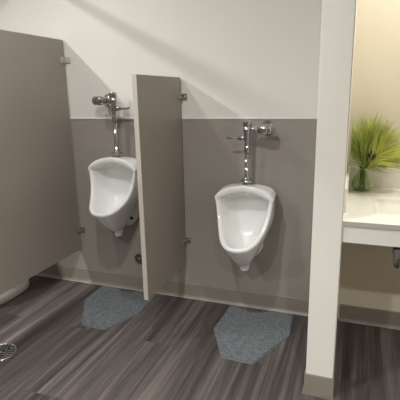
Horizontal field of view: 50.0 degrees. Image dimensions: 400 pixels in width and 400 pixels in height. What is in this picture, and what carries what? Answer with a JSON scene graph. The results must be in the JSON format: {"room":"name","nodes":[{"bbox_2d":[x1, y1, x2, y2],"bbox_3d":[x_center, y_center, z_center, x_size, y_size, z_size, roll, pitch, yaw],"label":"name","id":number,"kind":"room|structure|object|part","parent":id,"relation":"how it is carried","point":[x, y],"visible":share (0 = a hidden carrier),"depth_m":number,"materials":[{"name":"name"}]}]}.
{"room":"public restroom","nodes":[
{"label":"public restroom","id":0,"kind":"room"},
{"bbox_2d":[0,275,399,399],"bbox_3d":[-0.908,1.195,1.065,5.500,0.060,4.500,4,15,20],"label":"floor","id":1,"kind":"structure","parent":0,"point":[169,350],"depth_m":2.29,"materials":[{"name":"grey laminate"}]},
{"bbox_2d":[0,343,16,360],"bbox_3d":[-1.108,0.842,2.373,0.180,0.004,0.180,4,15,20],"label":"floor drain","id":2,"kind":"object","parent":1,"relation":"on","point":[7,350],"visible":1,"depth_m":2.38,"materials":[{"name":"silver metal"}]},
{"bbox_2d":[0,279,29,304],"bbox_3d":[-1.430,0.308,2.991,0.376,0.757,0.723,4,15,20],"label":"toilet","id":3,"kind":"object","parent":1,"relation":"on","point":[15,291],"visible":0.05,"depth_m":3.02,"materials":[{"name":"white ceramic"}]},
{"bbox_2d":[82,286,156,329],"bbox_3d":[-0.597,0.710,2.860,0.460,0.007,0.529,4,15,20],"label":"floor mat","id":4,"kind":"object","parent":1,"relation":"on","point":[108,306],"visible":1,"depth_m":2.85,"materials":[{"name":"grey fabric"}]},
{"bbox_2d":[214,305,292,363],"bbox_3d":[0.296,0.777,2.513,0.440,0.007,0.580,4,15,20],"label":"floor mat","id":5,"kind":"object","parent":1,"relation":"on","point":[241,335],"visible":1,"depth_m":2.50,"materials":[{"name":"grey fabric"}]},
{"bbox_2d":[0,0,399,318],"bbox_3d":[-0.183,-0.529,2.767,5.500,2.440,0.103,4,15,20],"label":"wall","id":6,"kind":"structure","parent":0,"point":[230,58],"depth_m":2.60,"materials":[{"name":"grey paint"}]},
{"bbox_2d":[0,29,84,294],"bbox_3d":[-1.171,-0.050,2.286,0.069,1.780,1.670,4,15,20],"label":"partition","id":7,"kind":"object","parent":6,"relation":"attached to","point":[40,227],"depth_m":2.65,"materials":[{"name":"beige laminate"}]},
{"bbox_2d":[88,155,138,235],"bbox_3d":[-0.562,-0.015,2.784,0.352,0.541,0.368,4,15,20],"label":"urinal","id":8,"kind":"object","parent":6,"relation":"attached to","point":[114,201],"visible":0.92,"depth_m":2.80,"materials":[{"name":"white ceramic"}]},
{"bbox_2d":[92,92,129,154],"bbox_3d":[-0.546,-0.497,2.780,0.266,0.394,0.142,4,15,20],"label":"valve","id":9,"kind":"object","parent":8,"relation":"attached to","point":[109,100],"visible":1,"depth_m":2.72,"materials":[{"name":"silver metal"}]},
{"bbox_3d":[-0.577,-0.631,2.720,0.062,0.045,0.045,4,15,20],"label":"arm","id":10,"kind":"part","parent":9,"relation":"part of","materials":[{"name":"silver metal"}]},
{"bbox_2d":[114,106,129,110],"bbox_3d":[-0.485,-0.576,2.700,0.107,0.031,0.031,4,15,20],"label":"handle","id":11,"kind":"object","parent":9,"relation":"attached to","point":[116,108],"depth_m":2.70,"materials":[{"name":"silver metal"}]},
{"bbox_2d":[114,229,122,235],"bbox_3d":[-0.547,0.178,2.864,0.080,0.128,0.080,4,15,20],"label":"outlet","id":12,"kind":"object","parent":8,"relation":"attached to","point":[119,232],"depth_m":2.85,"materials":[{"name":"white ceramic"}]},
{"bbox_2d":[135,254,141,263],"bbox_3d":[-0.431,0.418,3.039,0.076,0.076,0.010,4,15,20],"label":"cover","id":13,"kind":"object","parent":6,"relation":"attached to","point":[138,257],"visible":0.86,"depth_m":3.04,"materials":[{"name":"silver metal"}]},
{"bbox_2d":[131,74,190,299],"bbox_3d":[-0.200,-0.096,2.510,0.066,1.214,0.577,4,15,20],"label":"screen","id":14,"kind":"object","parent":6,"relation":"attached to","point":[156,99],"visible":1,"depth_m":2.44,"materials":[{"name":"beige laminate"}]},
{"bbox_2d":[36,265,308,315],"bbox_3d":[-0.964,0.565,3.274,3.629,0.104,0.016,4,15,20],"label":"baseboard","id":15,"kind":"structure","parent":6,"relation":"attached to","point":[203,292],"depth_m":2.95,"materials":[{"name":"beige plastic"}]},
{"bbox_2d":[70,118,316,118],"bbox_3d":[-0.986,-0.569,3.000,3.629,0.009,0.008,4,15,20],"label":"trim","id":16,"kind":"structure","parent":6,"relation":"attached to","point":[70,118],"depth_m":2.60,"materials":[{"name":"silver metal"}]},
{"bbox_2d":[215,183,275,270],"bbox_3d":[0.255,0.174,2.525,0.352,0.541,0.368,4,15,20],"label":"urinal","id":17,"kind":"object","parent":6,"relation":"attached to","point":[245,211],"visible":0.99,"depth_m":2.56,"materials":[{"name":"white ceramic"}]},
{"bbox_2d":[240,264,249,270],"bbox_3d":[0.271,0.367,2.605,0.080,0.128,0.080,4,15,20],"label":"outlet","id":18,"kind":"object","parent":17,"relation":"attached to","point":[243,268],"depth_m":2.59,"materials":[{"name":"white ceramic"}]},
{"bbox_2d":[227,120,274,182],"bbox_3d":[0.298,-0.288,2.516,0.266,0.358,0.142,4,15,20],"label":"valve","id":19,"kind":"object","parent":17,"relation":"attached to","point":[267,128],"visible":1,"depth_m":2.46,"materials":[{"name":"silver metal"}]},
{"bbox_2d":[227,135,244,140],"bbox_3d":[0.210,-0.361,2.494,0.107,0.031,0.031,4,15,20],"label":"handle","id":20,"kind":"object","parent":19,"relation":"attached to","point":[242,137],"depth_m":2.48,"materials":[{"name":"silver metal"}]},
{"bbox_3d":[0.300,-0.403,2.449,0.062,0.045,0.045,4,15,20],"label":"arm","id":21,"kind":"part","parent":19,"relation":"part of","materials":[{"name":"silver metal"}]},
{"bbox_2d":[339,304,399,329],"bbox_3d":[1.584,0.736,2.365,1.550,0.104,0.016,4,15,20],"label":"baseboard","id":22,"kind":"structure","parent":6,"relation":"attached to","point":[364,315],"depth_m":2.57,"materials":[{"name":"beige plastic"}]},
{"bbox_2d":[342,166,399,246],"bbox_3d":[1.402,0.063,1.864,1.480,0.247,0.740,4,15,20],"label":"countertop","id":23,"kind":"structure","parent":6,"relation":"attached to","point":[371,217],"depth_m":1.92,"materials":[{"name":"white stone"}]},
{"bbox_2d":[352,166,372,191],"bbox_3d":[0.865,-0.114,2.284,0.106,0.130,0.106,4,15,20],"label":"glass vase","id":24,"kind":"object","parent":23,"relation":"on","point":[362,181],"visible":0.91,"depth_m":2.25,"materials":[{"name":"green glass"}]},
{"bbox_2d":[350,107,399,177],"bbox_3d":[0.938,-0.246,2.145,0.351,0.432,0.382,4,15,20],"label":"grass plant","id":25,"kind":"object","parent":24,"relation":"in","point":[370,148],"visible":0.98,"depth_m":2.17,"materials":[{"name":"green plant"}]},
{"bbox_2d":[372,197,399,214],"bbox_3d":[1.058,0.104,1.954,0.521,0.139,0.348,4,15,20],"label":"basin","id":26,"kind":"object","parent":23,"relation":"in","point":[380,205],"depth_m":2.15,"materials":[{"name":"white ceramic"}]},
{"bbox_2d":[392,247,399,268],"bbox_3d":[1.043,0.218,2.247,0.076,0.207,0.357,4,15,21],"label":"trap","id":27,"kind":"object","parent":23,"relation":"attached to","point":[395,250],"visible":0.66,"depth_m":2.11,"materials":[{"name":"silver metal"}]},
{"bbox_2d":[347,166,399,187],"bbox_3d":[1.524,-0.088,2.175,1.480,0.107,0.020,4,15,20],"label":"backsplash","id":28,"kind":"structure","parent":6,"relation":"attached to","point":[378,180],"depth_m":2.35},
{"bbox_2d":[306,0,356,377],"bbox_3d":[0.652,-0.366,2.038,0.121,2.440,0.756,4,15,20],"label":"wall","id":29,"kind":"structure","parent":0,"point":[338,23],"depth_m":1.74,"materials":[{"name":"grey paint"}]},
{"bbox_2d":[302,306,338,399],"bbox_3d":[0.666,0.772,2.298,0.138,0.104,0.731,4,15,20],"label":"baseboard","id":30,"kind":"structure","parent":29,"relation":"attached to","point":[314,385],"depth_m":1.97,"materials":[{"name":"beige plastic"}]}
]}

